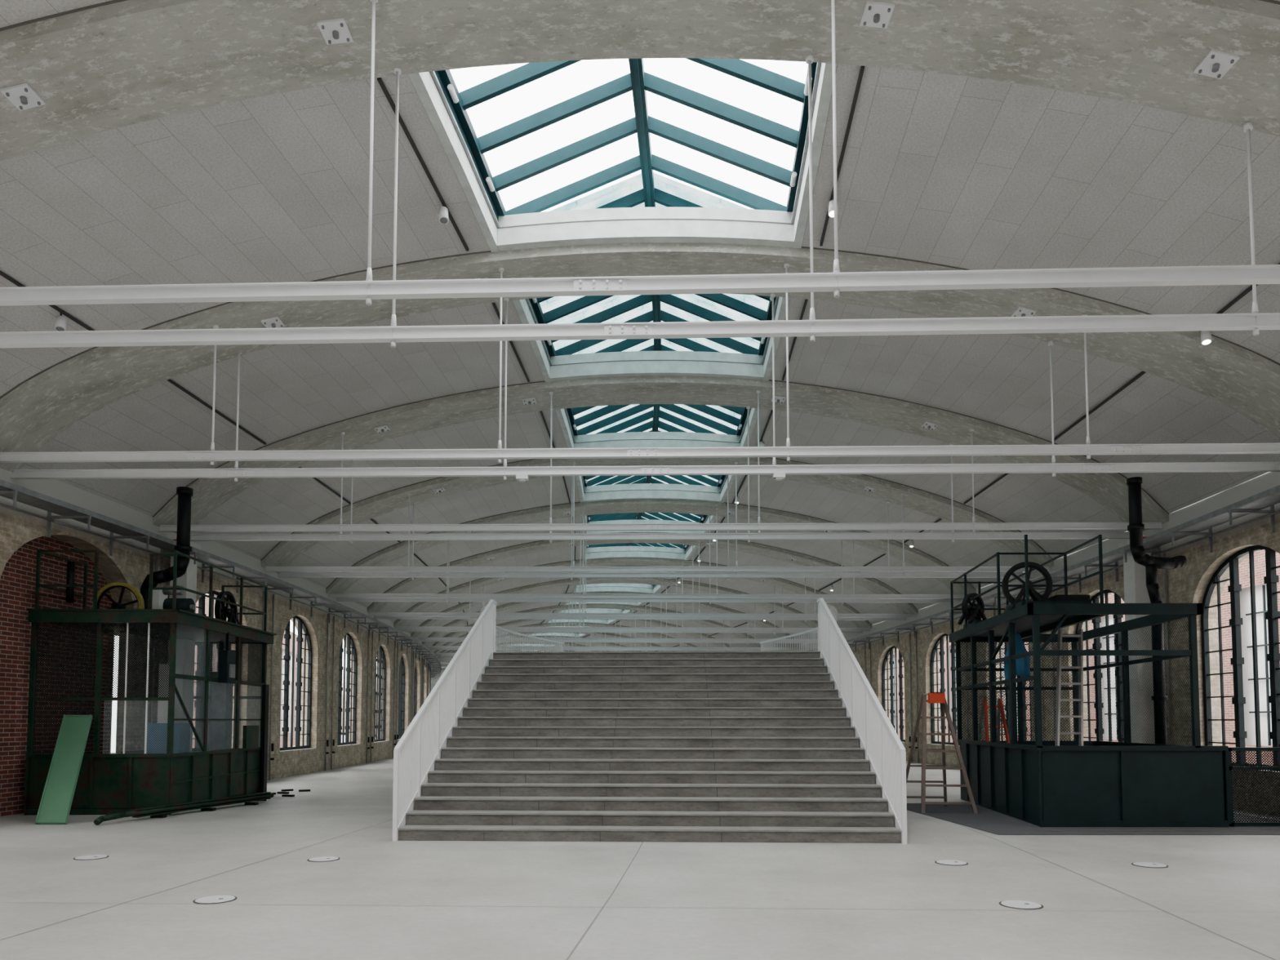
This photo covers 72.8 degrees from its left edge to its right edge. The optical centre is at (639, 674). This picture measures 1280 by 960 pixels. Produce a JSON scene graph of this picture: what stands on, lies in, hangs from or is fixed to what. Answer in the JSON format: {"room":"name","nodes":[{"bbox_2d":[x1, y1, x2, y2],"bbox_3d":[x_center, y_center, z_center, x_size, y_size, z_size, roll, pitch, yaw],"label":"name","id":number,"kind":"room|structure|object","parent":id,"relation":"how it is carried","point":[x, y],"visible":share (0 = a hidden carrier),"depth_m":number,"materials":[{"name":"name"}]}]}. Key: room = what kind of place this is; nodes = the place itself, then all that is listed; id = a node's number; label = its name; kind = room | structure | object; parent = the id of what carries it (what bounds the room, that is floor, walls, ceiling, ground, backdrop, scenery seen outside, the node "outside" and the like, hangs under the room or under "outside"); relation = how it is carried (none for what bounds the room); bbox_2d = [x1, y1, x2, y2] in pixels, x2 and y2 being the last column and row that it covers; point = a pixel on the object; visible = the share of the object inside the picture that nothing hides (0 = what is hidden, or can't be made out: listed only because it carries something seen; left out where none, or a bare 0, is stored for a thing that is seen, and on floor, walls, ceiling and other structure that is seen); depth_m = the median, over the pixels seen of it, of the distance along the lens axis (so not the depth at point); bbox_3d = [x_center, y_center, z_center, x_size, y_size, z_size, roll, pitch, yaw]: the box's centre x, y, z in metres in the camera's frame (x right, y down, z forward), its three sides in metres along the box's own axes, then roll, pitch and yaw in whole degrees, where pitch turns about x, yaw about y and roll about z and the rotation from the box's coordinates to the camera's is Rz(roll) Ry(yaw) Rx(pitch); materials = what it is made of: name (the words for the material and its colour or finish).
{"room":"converted industrial hall","nodes":[
{"label":"converted industrial hall","id":0,"kind":"room"},
{"bbox_2d":[0,466,430,780],"bbox_3d":[-31.622,1.640,62.819,43.917,6.400,142.407,0,-3,0],"label":"wall","id":1,"kind":"structure","parent":0,"point":[129,565],"depth_m":22.96,"materials":[{"name":"beige brick"}]},
{"bbox_2d":[0,535,113,816],"bbox_3d":[-10.261,-0.036,15.070,0.010,4.750,3.321,0,-3,3],"label":"brick","id":2,"kind":"object","parent":1,"relation":"attached to","point":[18,577],"visible":0.38,"depth_m":14.52,"materials":[{"name":"brick"}]},
{"bbox_2d":[193,590,240,748],"bbox_3d":[-9.904,-0.035,20.012,0.131,3.835,2.736,0,-3,1],"label":"window","id":3,"kind":"structure","parent":1,"relation":"in","point":[201,606],"depth_m":19.58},
{"bbox_2d":[0,479,441,679],"bbox_3d":[-12.162,-1.717,31.243,5.919,0.600,77.844,0,-3,-3],"label":"cable tray","id":4,"kind":"object","parent":1,"relation":"attached to","point":[15,492],"visible":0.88,"depth_m":17.64,"materials":[{"name":"white paint"}]},
{"bbox_2d":[280,615,311,751],"bbox_3d":[-9.899,0.213,24.749,0.131,3.835,2.736,0,-3,-1],"label":"window","id":5,"kind":"structure","parent":1,"relation":"in","point":[301,624],"depth_m":25.11,"materials":[{"name":"glass"}]},
{"bbox_2d":[337,632,356,745],"bbox_3d":[-10.050,0.461,29.485,0.131,3.835,2.740,0,-3,-3],"label":"window","id":6,"kind":"structure","parent":1,"relation":"in","point":[347,727],"depth_m":29.86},
{"bbox_2d":[373,645,386,742],"bbox_3d":[-10.359,0.710,34.222,0.131,3.835,2.748,0,-3,-5],"label":"window","id":7,"kind":"structure","parent":1,"relation":"in","point":[380,695],"depth_m":34.66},
{"bbox_2d":[398,655,404,738],"bbox_3d":[-10.826,0.958,38.959,0.131,3.835,2.758,0,-3,-7],"label":"window","id":8,"kind":"structure","parent":1,"relation":"in","point":[402,671],"depth_m":39.44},
{"bbox_2d":[0,0,1279,684],"bbox_3d":[-21.270,-2.048,64.958,63.619,2.749,149.274,0,-3,0],"label":"ceiling","id":9,"kind":"structure","parent":0,"point":[960,171],"depth_m":12.02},
{"bbox_2d":[0,270,94,330],"bbox_3d":[-7.861,-4.941,10.874,0.035,0.035,3.310,0,-3,5],"label":"track","id":10,"kind":"object","parent":9,"relation":"attached to","point":[2,273],"visible":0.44,"depth_m":11.64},
{"bbox_2d":[54,311,66,331],"bbox_3d":[-7.782,-4.748,11.659,0.121,0.262,0.165,1,-3,-26],"label":"track spotlight","id":11,"kind":"object","parent":10,"relation":"attached to","point":[60,321],"visible":0.87,"depth_m":11.62,"materials":[{"name":"white paint"}]},
{"bbox_2d":[167,378,266,444],"bbox_3d":[-7.547,-4.691,15.639,0.035,0.035,3.303,0,-3,3],"label":"track","id":12,"kind":"object","parent":9,"relation":"attached to","point":[170,380],"visible":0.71,"depth_m":15.40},
{"bbox_2d":[377,77,468,251],"bbox_3d":[-2.611,-6.187,10.791,0.035,0.035,3.351,0,-3,5],"label":"track","id":13,"kind":"object","parent":9,"relation":"attached to","point":[382,85],"visible":0.86,"depth_m":10.40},
{"bbox_2d":[438,203,448,224],"bbox_3d":[-2.555,-6.010,11.288,0.121,0.262,0.165,1,-3,-26],"label":"track spotlight","id":14,"kind":"object","parent":13,"relation":"hanging from","point":[442,211],"visible":1,"depth_m":11.25,"materials":[{"name":"white paint"}]},
{"bbox_2d":[491,302,529,382],"bbox_3d":[-2.297,-5.934,15.615,0.035,0.035,3.344,0,-3,3],"label":"track","id":15,"kind":"object","parent":9,"relation":"attached to","point":[493,304],"visible":0.64,"depth_m":15.88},
{"bbox_2d":[439,635,640,658],"bbox_3d":[-7.428,-1.714,71.324,20.590,3.050,1.279,0,-3,-6],"label":"arch","id":16,"kind":"object","parent":9,"relation":"attached to","point":[610,644],"visible":0.2,"depth_m":71.24,"materials":[{"name":"white paint"}]},
{"bbox_2d":[431,631,673,663],"bbox_3d":[-5.934,-1.969,66.471,20.540,3.050,1.272,0,-3,-6],"label":"arch","id":17,"kind":"object","parent":9,"relation":"attached to","point":[607,634],"visible":0.4,"depth_m":66.40,"materials":[{"name":"white paint"}]},
{"bbox_2d":[430,622,705,663],"bbox_3d":[-4.596,-2.223,61.617,20.493,3.050,1.266,0,-3,-5],"label":"arch","id":18,"kind":"object","parent":9,"relation":"attached to","point":[657,635],"visible":0.44,"depth_m":61.37,"materials":[{"name":"white paint"}]},
{"bbox_2d":[546,619,607,623],"bbox_3d":[-4.598,-3.861,61.689,4.510,0.571,1.565,0,-3,-5],"label":"kerb","id":19,"kind":"object","parent":9,"relation":"on","point":[600,621],"visible":0.33,"depth_m":60.97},
{"bbox_2d":[433,619,731,653],"bbox_3d":[-3.416,-2.478,56.764,20.449,3.050,1.261,0,-3,-4],"label":"arch","id":20,"kind":"object","parent":9,"relation":"attached to","point":[700,635],"visible":0.23,"depth_m":56.65,"materials":[{"name":"white paint"}]},
{"bbox_2d":[559,608,622,613],"bbox_3d":[-3.418,-4.115,56.836,4.475,0.571,1.558,0,-3,-5],"label":"kerb","id":21,"kind":"object","parent":9,"relation":"on","point":[589,610],"visible":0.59,"depth_m":56.12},
{"bbox_2d":[430,604,760,651],"bbox_3d":[-2.393,-2.732,51.911,20.407,3.050,1.256,0,-3,-4],"label":"arch","id":22,"kind":"object","parent":9,"relation":"attached to","point":[640,608],"visible":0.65,"depth_m":51.66,"materials":[{"name":"white paint"}]},
{"bbox_2d":[422,591,799,648],"bbox_3d":[-1.527,-2.986,47.058,20.367,3.050,1.252,0,-3,-3],"label":"arch","id":23,"kind":"object","parent":9,"relation":"attached to","point":[761,623],"visible":0.49,"depth_m":46.84,"materials":[{"name":"white paint"}]},
{"bbox_2d":[428,619,793,651],"bbox_3d":[-1.617,-2.746,47.579,20.334,2.945,0.090,0,-3,-3],"label":"tie beam","id":24,"kind":"structure","parent":23,"relation":"attached to","point":[568,650],"depth_m":47.57,"materials":[{"name":"metal"}]},
{"bbox_2d":[425,602,798,650],"bbox_3d":[-1.470,-2.793,46.680,20.332,2.945,0.090,0,-3,-3],"label":"tie beam","id":25,"kind":"structure","parent":23,"relation":"attached to","point":[572,647],"depth_m":46.69,"materials":[{"name":"metal"}]},
{"bbox_2d":[573,582,653,593],"bbox_3d":[-1.530,-4.624,47.129,4.404,0.571,1.547,0,-3,-3],"label":"kerb","id":26,"kind":"object","parent":9,"relation":"on","point":[611,587],"visible":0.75,"depth_m":46.43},
{"bbox_2d":[410,577,817,637],"bbox_3d":[-0.819,-3.241,42.204,20.330,3.050,1.249,0,-3,-3],"label":"arch","id":27,"kind":"object","parent":9,"relation":"attached to","point":[670,582],"visible":0.61,"depth_m":41.90,"materials":[{"name":"white paint"}]},
{"bbox_2d":[412,582,817,642],"bbox_3d":[-0.774,-3.048,41.823,20.320,2.945,0.098,0,-3,-3],"label":"tie beam","id":28,"kind":"structure","parent":27,"relation":"attached to","point":[579,638],"depth_m":41.78,"materials":[{"name":"metal"}]},
{"bbox_2d":[416,584,817,644],"bbox_3d":[-0.891,-3.001,42.721,20.322,2.945,0.099,0,-3,-3],"label":"tie beam","id":29,"kind":"structure","parent":27,"relation":"attached to","point":[575,642],"depth_m":42.70,"materials":[{"name":"metal"}]},
{"bbox_2d":[408,57,836,252],"bbox_3d":[-0.071,-7.026,10.750,4.873,1.581,4.994,0,-3,0],"label":"skylight","id":30,"kind":"object","parent":9,"relation":"attached to","point":[539,136],"visible":0.76,"depth_m":11.21,"materials":[{"name":"white paint"}]},
{"bbox_2d":[577,542,679,578],"bbox_3d":[-0.545,-5.500,39.870,4.516,1.581,5.181,0,-3,-6],"label":"skylight","id":31,"kind":"object","parent":9,"relation":"attached to","point":[654,544],"visible":0.03,"depth_m":38.69,"materials":[{"name":"white paint"}]},
{"bbox_2d":[393,557,871,628],"bbox_3d":[-0.268,-3.495,37.350,20.296,3.050,1.247,0,-3,-2],"label":"arch","id":32,"kind":"object","parent":9,"relation":"attached to","point":[845,608],"visible":0.66,"depth_m":37.01,"materials":[{"name":"white paint"}]},
{"bbox_2d":[398,586,862,634],"bbox_3d":[-0.323,-3.255,37.869,20.313,2.945,0.097,0,-3,-2],"label":"tie beam","id":33,"kind":"structure","parent":32,"relation":"attached to","point":[401,630],"depth_m":37.78,"materials":[{"name":"metal"}]},
{"bbox_2d":[394,563,870,632],"bbox_3d":[-0.235,-3.302,36.970,20.311,2.945,0.096,0,-3,-2],"label":"tie beam","id":34,"kind":"structure","parent":32,"relation":"attached to","point":[583,628],"depth_m":36.88,"materials":[{"name":"metal"}]},
{"bbox_2d":[586,546,685,559],"bbox_3d":[-0.271,-5.133,37.422,4.336,0.571,1.540,0,-3,-2],"label":"kerb","id":35,"kind":"object","parent":9,"relation":"on","point":[611,552],"visible":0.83,"depth_m":36.70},
{"bbox_2d":[0,0,1279,160],"bbox_3d":[-0.273,-5.021,8.231,20.292,3.050,1.247,0,-3,2],"label":"arch","id":36,"kind":"object","parent":9,"relation":"attached to","point":[82,72],"visible":1,"depth_m":8.33,"materials":[{"name":"white paint"}]},
{"bbox_2d":[0,54,1279,347],"bbox_3d":[-0.217,-4.781,8.749,20.311,2.945,0.096,0,-3,2],"label":"tie beam","id":37,"kind":"structure","parent":36,"relation":"attached to","point":[1254,321],"depth_m":8.66,"materials":[{"name":"metal"}]},
{"bbox_2d":[0,0,1279,306],"bbox_3d":[-0.303,-4.828,7.850,20.312,2.945,0.097,0,-3,2],"label":"tie beam","id":38,"kind":"structure","parent":36,"relation":"attached to","point":[836,282],"depth_m":7.76,"materials":[{"name":"metal"}]},
{"bbox_2d":[0,242,1279,472],"bbox_3d":[0.120,-4.767,13.084,20.261,3.050,1.245,0,-3,1],"label":"arch","id":39,"kind":"object","parent":9,"relation":"attached to","point":[46,404],"visible":0.63,"depth_m":12.91,"materials":[{"name":"white paint"}]},
{"bbox_2d":[0,263,1279,465],"bbox_3d":[0.101,-4.574,12.704,20.306,2.945,0.094,0,-3,1],"label":"tie beam","id":40,"kind":"structure","parent":39,"relation":"attached to","point":[1088,449],"depth_m":12.65,"materials":[{"name":"metal"}]},
{"bbox_2d":[9,293,1279,481],"bbox_3d":[0.159,-4.527,13.604,20.305,2.945,0.094,0,-3,1],"label":"tie beam","id":41,"kind":"structure","parent":39,"relation":"attached to","point":[1053,468],"depth_m":13.53,"materials":[{"name":"metal"}]},
{"bbox_2d":[583,512,697,560],"bbox_3d":[-0.073,-5.753,35.042,4.874,1.581,4.994,0,-3,0],"label":"skylight","id":42,"kind":"object","parent":9,"relation":"attached to","point":[624,516],"visible":0.27,"depth_m":33.86,"materials":[{"name":"white paint"}]},
{"bbox_2d":[367,539,918,617],"bbox_3d":[0.126,-3.751,32.469,20.261,3.050,1.245,0,-3,-1],"label":"arch","id":43,"kind":"object","parent":9,"relation":"attached to","point":[877,587],"visible":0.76,"depth_m":32.28,"materials":[{"name":"white paint"}]},
{"bbox_2d":[373,545,906,622],"bbox_3d":[0.088,-3.510,33.017,20.306,2.945,0.095,0,-3,-1],"label":"tie beam","id":44,"kind":"structure","parent":43,"relation":"attached to","point":[582,618],"depth_m":32.94,"materials":[{"name":"metal"}]},
{"bbox_2d":[368,540,915,618],"bbox_3d":[0.147,-3.557,32.118,20.305,2.945,0.094,0,-3,-1],"label":"tie beam","id":45,"kind":"structure","parent":43,"relation":"attached to","point":[469,614],"depth_m":32.04,"materials":[{"name":"metal"}]},
{"bbox_2d":[586,519,702,533],"bbox_3d":[0.123,-5.387,32.576,4.339,0.571,1.624,0,-3,0],"label":"kerb","id":46,"kind":"object","parent":9,"relation":"on","point":[644,521],"visible":0.2,"depth_m":31.86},
{"bbox_2d":[497,207,794,251],"bbox_3d":[0.123,-6.405,13.155,4.339,0.571,1.624,0,-3,0],"label":"kerb","id":47,"kind":"object","parent":9,"relation":"on","point":[620,224],"visible":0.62,"depth_m":12.43,"materials":[{"name":"paint"}]},
{"bbox_2d":[582,475,716,533],"bbox_3d":[0.242,-6.008,30.189,4.716,1.581,4.941,0,-3,0],"label":"skylight","id":48,"kind":"object","parent":9,"relation":"attached to","point":[666,479],"visible":0.22,"depth_m":28.95,"materials":[{"name":"white paint"}]},
{"bbox_2d":[325,499,976,599],"bbox_3d":[0.362,-4.005,27.616,20.231,3.050,1.244,0,-3,-1],"label":"arch","id":49,"kind":"object","parent":9,"relation":"attached to","point":[913,556],"visible":0.77,"depth_m":27.35,"materials":[{"name":"white paint"}]},
{"bbox_2d":[336,514,961,604],"bbox_3d":[0.342,-3.764,28.164,20.302,2.945,0.092,0,-3,-1],"label":"tie beam","id":50,"kind":"structure","parent":49,"relation":"attached to","point":[339,599],"depth_m":28.09,"materials":[{"name":"metal"}]},
{"bbox_2d":[327,507,972,600],"bbox_3d":[0.371,-3.811,27.266,20.301,2.945,0.092,0,-3,-1],"label":"tie beam","id":51,"kind":"structure","parent":49,"relation":"attached to","point":[583,595],"depth_m":27.18,"materials":[{"name":"metal"}]},
{"bbox_2d":[512,172,790,382],"bbox_3d":[0.243,-6.772,15.603,4.716,1.581,4.940,0,-3,0],"label":"skylight","id":52,"kind":"object","parent":9,"relation":"attached to","point":[664,192],"visible":0.29,"depth_m":16.00,"materials":[{"name":"white paint"}]},
{"bbox_2d":[583,483,720,502],"bbox_3d":[0.359,-5.641,27.723,4.290,0.571,1.576,0,-3,0],"label":"kerb","id":53,"kind":"object","parent":9,"relation":"on","point":[639,491],"visible":0.72,"depth_m":26.97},
{"bbox_2d":[574,406,735,502],"bbox_3d":[0.400,-6.262,25.335,4.559,1.581,4.887,0,-3,0],"label":"skylight","id":54,"kind":"object","parent":9,"relation":"attached to","point":[646,420],"visible":0.32,"depth_m":24.03,"materials":[{"name":"white paint"}]},
{"bbox_2d":[550,351,763,381],"bbox_3d":[0.358,-6.150,18.009,4.290,0.571,1.576,0,-3,0],"label":"kerb","id":55,"kind":"object","parent":9,"relation":"on","point":[629,363],"visible":0.61,"depth_m":17.28,"materials":[{"name":"paint"}]},
{"bbox_2d":[260,457,1053,573],"bbox_3d":[0.438,-4.259,22.777,20.213,3.050,1.243,0,-3,0],"label":"arch","id":56,"kind":"object","parent":9,"relation":"attached to","point":[285,552],"visible":0.51,"depth_m":22.57,"materials":[{"name":"white paint"}]},
{"bbox_2d":[278,475,1034,579],"bbox_3d":[0.438,-4.018,23.312,20.300,2.945,0.090,0,-3,0],"label":"tie beam","id":57,"kind":"structure","parent":56,"relation":"attached to","point":[343,575],"depth_m":23.23,"materials":[{"name":"metal"}]},
{"bbox_2d":[263,462,1050,574],"bbox_3d":[0.439,-4.065,22.413,20.300,2.945,0.107,0,-3,0],"label":"tie beam","id":58,"kind":"structure","parent":56,"relation":"attached to","point":[408,569],"depth_m":22.34,"materials":[{"name":"metal"}]},
{"bbox_2d":[573,431,740,448],"bbox_3d":[0.437,-5.896,22.866,4.241,0.571,1.536,0,-3,0],"label":"kerb","id":59,"kind":"object","parent":9,"relation":"on","point":[629,439],"visible":0.53,"depth_m":22.11,"materials":[{"name":"paint"}]},
{"bbox_2d":[555,320,759,448],"bbox_3d":[0.400,-6.518,20.456,4.558,1.581,4.887,0,-3,0],"label":"skylight","id":60,"kind":"object","parent":9,"relation":"attached to","point":[731,420],"visible":0.38,"depth_m":21.43,"materials":[{"name":"white paint"}]},
{"bbox_2d":[152,376,1168,533],"bbox_3d":[0.356,-4.512,17.938,20.231,3.050,1.244,0,-3,1],"label":"arch","id":61,"kind":"object","parent":9,"relation":"attached to","point":[1110,490],"visible":0.87,"depth_m":17.73,"materials":[{"name":"white paint"}]},
{"bbox_2d":[190,405,1129,543],"bbox_3d":[0.377,-4.272,18.458,20.301,2.945,0.092,0,-3,1],"label":"tie beam","id":62,"kind":"structure","parent":61,"relation":"attached to","point":[952,535],"depth_m":18.38,"materials":[{"name":"metal"}]},
{"bbox_2d":[157,390,1163,534],"bbox_3d":[0.349,-4.320,17.559,20.302,2.945,0.092,0,-3,1],"label":"tie beam","id":63,"kind":"structure","parent":61,"relation":"attached to","point":[340,527],"depth_m":17.48,"materials":[{"name":"metal"}]},
{"bbox_2d":[819,66,864,246],"bbox_3d":[2.439,-6.200,10.648,0.035,0.035,3.390,0,-3,5],"label":"track","id":64,"kind":"object","parent":9,"relation":"attached to","point":[862,68],"visible":0.79,"depth_m":10.02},
{"bbox_2d":[1053,371,1146,441],"bbox_3d":[8.053,-4.705,15.375,0.035,0.035,3.425,0,-3,3],"label":"track","id":65,"kind":"object","parent":9,"relation":"attached to","point":[1142,373],"visible":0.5,"depth_m":15.05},
{"bbox_2d":[1217,262,1279,313],"bbox_3d":[7.739,-4.964,10.433,0.035,0.035,3.432,0,-3,5],"label":"track","id":66,"kind":"object","parent":9,"relation":"attached to","point":[1249,289],"visible":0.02,"depth_m":11.34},
{"bbox_2d":[1200,330,1211,345],"bbox_3d":[7.865,-4.728,12.062,0.121,0.262,0.165,-1,-3,26],"label":"track spotlight","id":67,"kind":"object","parent":66,"relation":"hanging from","point":[1206,335],"visible":0.83,"depth_m":12.02,"materials":[{"name":"white paint"}]},
{"bbox_2d":[0,732,1279,959],"bbox_3d":[-21.270,5.089,64.632,64.619,0.302,149.444,0,-3,0],"label":"floor","id":68,"kind":"structure","parent":0,"point":[1217,896],"depth_m":8.09,"materials":[{"name":"concrete"}]},
{"bbox_2d":[35,714,93,824],"bbox_3d":[-9.001,1.441,13.592,0.444,1.650,1.521,1,-3,-20],"label":"leaning board","id":69,"kind":"object","parent":68,"relation":"on","point":[55,806],"visible":1,"depth_m":13.52,"materials":[{"name":"wood"}]},
{"bbox_2d":[23,549,276,814],"bbox_3d":[-8.891,0.205,16.330,2.613,4.400,4.196,0,-3,0],"label":"cabin","id":70,"kind":"object","parent":68,"relation":"on","point":[166,772],"visible":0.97,"depth_m":14.49,"materials":[{"name":"green metal"}]},
{"bbox_2d":[140,486,193,608],"bbox_3d":[-8.858,-2.178,16.236,0.908,2.650,0.300,0,-3,0],"label":"flue pipe","id":71,"kind":"object","parent":70,"relation":"on","point":[184,494],"visible":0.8,"depth_m":16.17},
{"bbox_2d":[93,791,273,825],"bbox_3d":[-7.479,2.219,14.637,0.224,0.200,3.856,-1,-3,15],"label":"steel rail","id":72,"kind":"object","parent":68,"relation":"on","point":[157,811],"visible":1,"depth_m":14.39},
{"bbox_2d":[167,541,201,751],"bbox_3d":[-9.419,-0.123,17.811,0.440,5.210,0.500,0,-3,0],"label":"wall column","id":73,"kind":"structure","parent":68,"relation":"on","point":[188,580],"depth_m":17.77,"materials":[{"name":"white paint"}]},
{"bbox_2d":[192,895,236,904],"bbox_3d":[-3.646,1.936,7.442,0.348,0.013,0.339,0,-3,0],"label":"floor outlet cover","id":74,"kind":"object","parent":68,"relation":"on","point":[214,899],"visible":1,"depth_m":7.44,"materials":[{"name":"metal"}]},
{"bbox_2d":[151,555,431,780],"bbox_3d":[-12.239,1.050,36.756,4.027,4.850,67.418,0,-3,-6],"label":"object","id":75,"kind":"object","parent":68,"relation":"on","point":[395,736],"visible":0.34,"depth_m":27.39,"materials":[{"name":"metal"}]},
{"bbox_2d":[397,651,901,843],"bbox_3d":[0.475,1.088,18.847,8.211,2.900,15.663,0,-3,0],"label":"staircase","id":76,"kind":"structure","parent":68,"relation":"on","point":[584,746],"depth_m":13.10,"materials":[{"name":"concrete"}]},
{"bbox_2d":[392,600,564,841],"bbox_3d":[-3.281,0.602,19.003,1.102,4.003,15.495,0,-3,3],"label":"stair railing","id":77,"kind":"object","parent":76,"relation":"on","point":[418,748],"visible":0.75,"depth_m":13.44,"materials":[{"name":"metal"}]},
{"bbox_2d":[759,597,906,844],"bbox_3d":[4.031,0.588,18.733,1.102,4.003,15.495,0,-3,1],"label":"stair railing","id":78,"kind":"object","parent":76,"relation":"on","point":[886,753],"visible":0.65,"depth_m":13.24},
{"bbox_2d":[934,859,968,865],"bbox_3d":[3.370,2.039,9.408,0.346,0.013,0.325,0,-3,0],"label":"floor outlet cover","id":79,"kind":"object","parent":68,"relation":"on","point":[946,862],"visible":1,"depth_m":9.41,"materials":[{"name":"metal"}]},
{"bbox_2d":[864,553,1172,762],"bbox_3d":[7.780,1.085,37.427,4.028,4.850,70.620,0,-3,-5],"label":"pipes","id":80,"kind":"object","parent":68,"relation":"on","point":[1164,554],"visible":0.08,"depth_m":22.62,"materials":[{"name":"metal"}]},
{"bbox_2d":[999,900,1043,909],"bbox_3d":[3.181,1.925,7.244,0.347,0.013,0.321,0,-3,0],"label":"floor outlet cover","id":81,"kind":"object","parent":68,"relation":"on","point":[1020,904],"visible":1,"depth_m":7.24,"materials":[{"name":"metal"}]},
{"bbox_2d":[906,803,1279,834],"bbox_3d":[7.225,2.277,13.975,5.350,0.003,4.450,0,-3,0],"label":"platform","id":82,"kind":"object","parent":68,"relation":"on","point":[987,820],"visible":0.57,"depth_m":12.46,"materials":[{"name":"grey"}]},
{"bbox_2d":[906,693,977,813],"bbox_3d":[5.140,1.341,15.094,0.926,2.028,1.342,0,-3,0],"label":"stepladder","id":83,"kind":"object","parent":82,"relation":"on","point":[922,705],"visible":0.81,"depth_m":14.81,"materials":[{"name":"brown wood"}]},
{"bbox_2d":[928,692,945,702],"bbox_3d":[5.070,0.389,14.840,0.260,0.187,0.100,0,-3,0],"label":"tool pouch","id":84,"kind":"object","parent":83,"relation":"on","point":[933,697],"visible":1,"depth_m":14.79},
{"bbox_2d":[1054,628,1083,746],"bbox_3d":[6.875,0.692,13.868,0.396,2.954,1.262,-2,-4,33],"label":"ladder","id":85,"kind":"object","parent":82,"relation":"on","point":[1080,636],"visible":0.59,"depth_m":14.01,"materials":[{"name":"metal"}]},
{"bbox_2d":[948,534,1231,826],"bbox_3d":[7.328,0.176,14.911,3.349,4.290,4.600,0,-3,0],"label":"cage","id":86,"kind":"object","parent":82,"relation":"on","point":[1038,782],"visible":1,"depth_m":13.13,"materials":[{"name":"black metal"}]},
{"bbox_2d":[977,697,1009,742],"bbox_3d":[6.510,1.364,16.000,0.555,1.868,0.969,0,-3,0],"label":"stepladder","id":87,"kind":"object","parent":86,"relation":"on","point":[984,700],"visible":0.19,"depth_m":15.94,"materials":[{"name":"metal"}]},
{"bbox_2d":[1004,620,1030,679],"bbox_3d":[6.226,-0.419,14.332,0.434,1.003,0.257,0,-3,0],"label":"bag","id":88,"kind":"object","parent":86,"relation":"hanging from","point":[1023,664],"visible":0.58,"depth_m":14.27,"materials":[{"name":"fabric"}]},
{"bbox_2d":[1126,476,1186,744],"bbox_3d":[8.945,-0.543,14.949,0.944,5.750,0.260,0,-3,0],"label":"flue pipe","id":89,"kind":"object","parent":82,"relation":"on","point":[1135,527],"visible":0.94,"depth_m":14.94,"materials":[{"name":"metal"}]},
{"bbox_2d":[1228,747,1279,826],"bbox_3d":[9.172,1.639,12.682,1.155,1.155,0.050,0,-3,0],"label":"mesh fence","id":90,"kind":"object","parent":82,"relation":"on","point":[1231,767],"visible":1,"depth_m":12.68,"materials":[{"name":"metal"}]},
{"bbox_2d":[1119,539,1155,743],"bbox_3d":[10.141,-0.135,17.590,0.440,5.210,0.500,0,-3,0],"label":"wall column","id":91,"kind":"structure","parent":68,"relation":"on","point":[1135,591],"depth_m":17.47,"materials":[{"name":"white paint"}]},
{"bbox_2d":[1131,862,1168,867],"bbox_3d":[5.427,2.030,9.249,0.357,0.013,0.314,0,-3,0],"label":"floor outlet cover","id":92,"kind":"object","parent":68,"relation":"on","point":[1148,864],"visible":1,"depth_m":9.25,"materials":[{"name":"metal"}]},
{"bbox_2d":[793,471,1279,816],"bbox_3d":[-10.922,1.744,64.807,43.917,6.400,149.444,0,-3,0],"label":"wall","id":93,"kind":"structure","parent":0,"point":[1188,584],"depth_m":17.57,"materials":[{"name":"brick"}]},
{"bbox_2d":[882,646,905,742],"bbox_3d":[10.281,0.740,34.797,0.130,3.835,2.878,0,-3,-4],"label":"window","id":94,"kind":"structure","parent":93,"relation":"in","point":[890,651],"depth_m":35.16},
{"bbox_2d":[930,633,959,745],"bbox_3d":[10.590,0.479,29.827,0.131,3.835,2.871,0,-3,-3],"label":"window","id":95,"kind":"structure","parent":93,"relation":"in","point":[940,641],"depth_m":30.25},
{"bbox_2d":[994,642,1031,740],"bbox_3d":[10.742,0.219,24.857,0.130,3.835,2.867,0,-3,-1],"label":"window","id":96,"kind":"structure","parent":93,"relation":"in","point":[995,643],"depth_m":25.25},
{"bbox_2d":[805,484,1279,652],"bbox_3d":[7.313,-1.697,31.624,5.940,0.600,81.430,0,-3,-3],"label":"cable tray","id":97,"kind":"object","parent":93,"relation":"attached to","point":[1270,497],"visible":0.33,"depth_m":16.78,"materials":[{"name":"white paint"}]},
{"bbox_2d":[1075,589,1124,742],"bbox_3d":[10.736,-0.042,19.887,0.130,3.835,2.867,0,-3,1],"label":"window","id":98,"kind":"structure","parent":93,"relation":"in","point":[1095,599],"depth_m":20.21,"materials":[{"name":"glass"}]},
{"bbox_2d":[1200,545,1279,770],"bbox_3d":[10.573,-0.302,14.916,0.131,3.835,2.871,0,-3,3],"label":"window","id":99,"kind":"structure","parent":93,"relation":"in","point":[1271,579],"depth_m":15.31,"materials":[{"name":"glass"}]},
{"label":"outside","id":100,"kind":"structure","parent":0,"visible":0},
{"label":"ground","id":101,"kind":"structure","parent":100,"visible":0},
{"bbox_2d":[191,596,297,748],"bbox_3d":[-35.666,1.112,56.561,36.011,6.800,130.339,0,-3,0],"label":"brick building","id":102,"kind":"structure","parent":101,"relation":"on","point":[206,601],"depth_m":51.15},
{"bbox_2d":[889,549,1279,764],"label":"windows","id":103,"kind":"structure","parent":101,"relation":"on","point":[1260,555],"depth_m":26.96,"materials":[{"name":"glass"}]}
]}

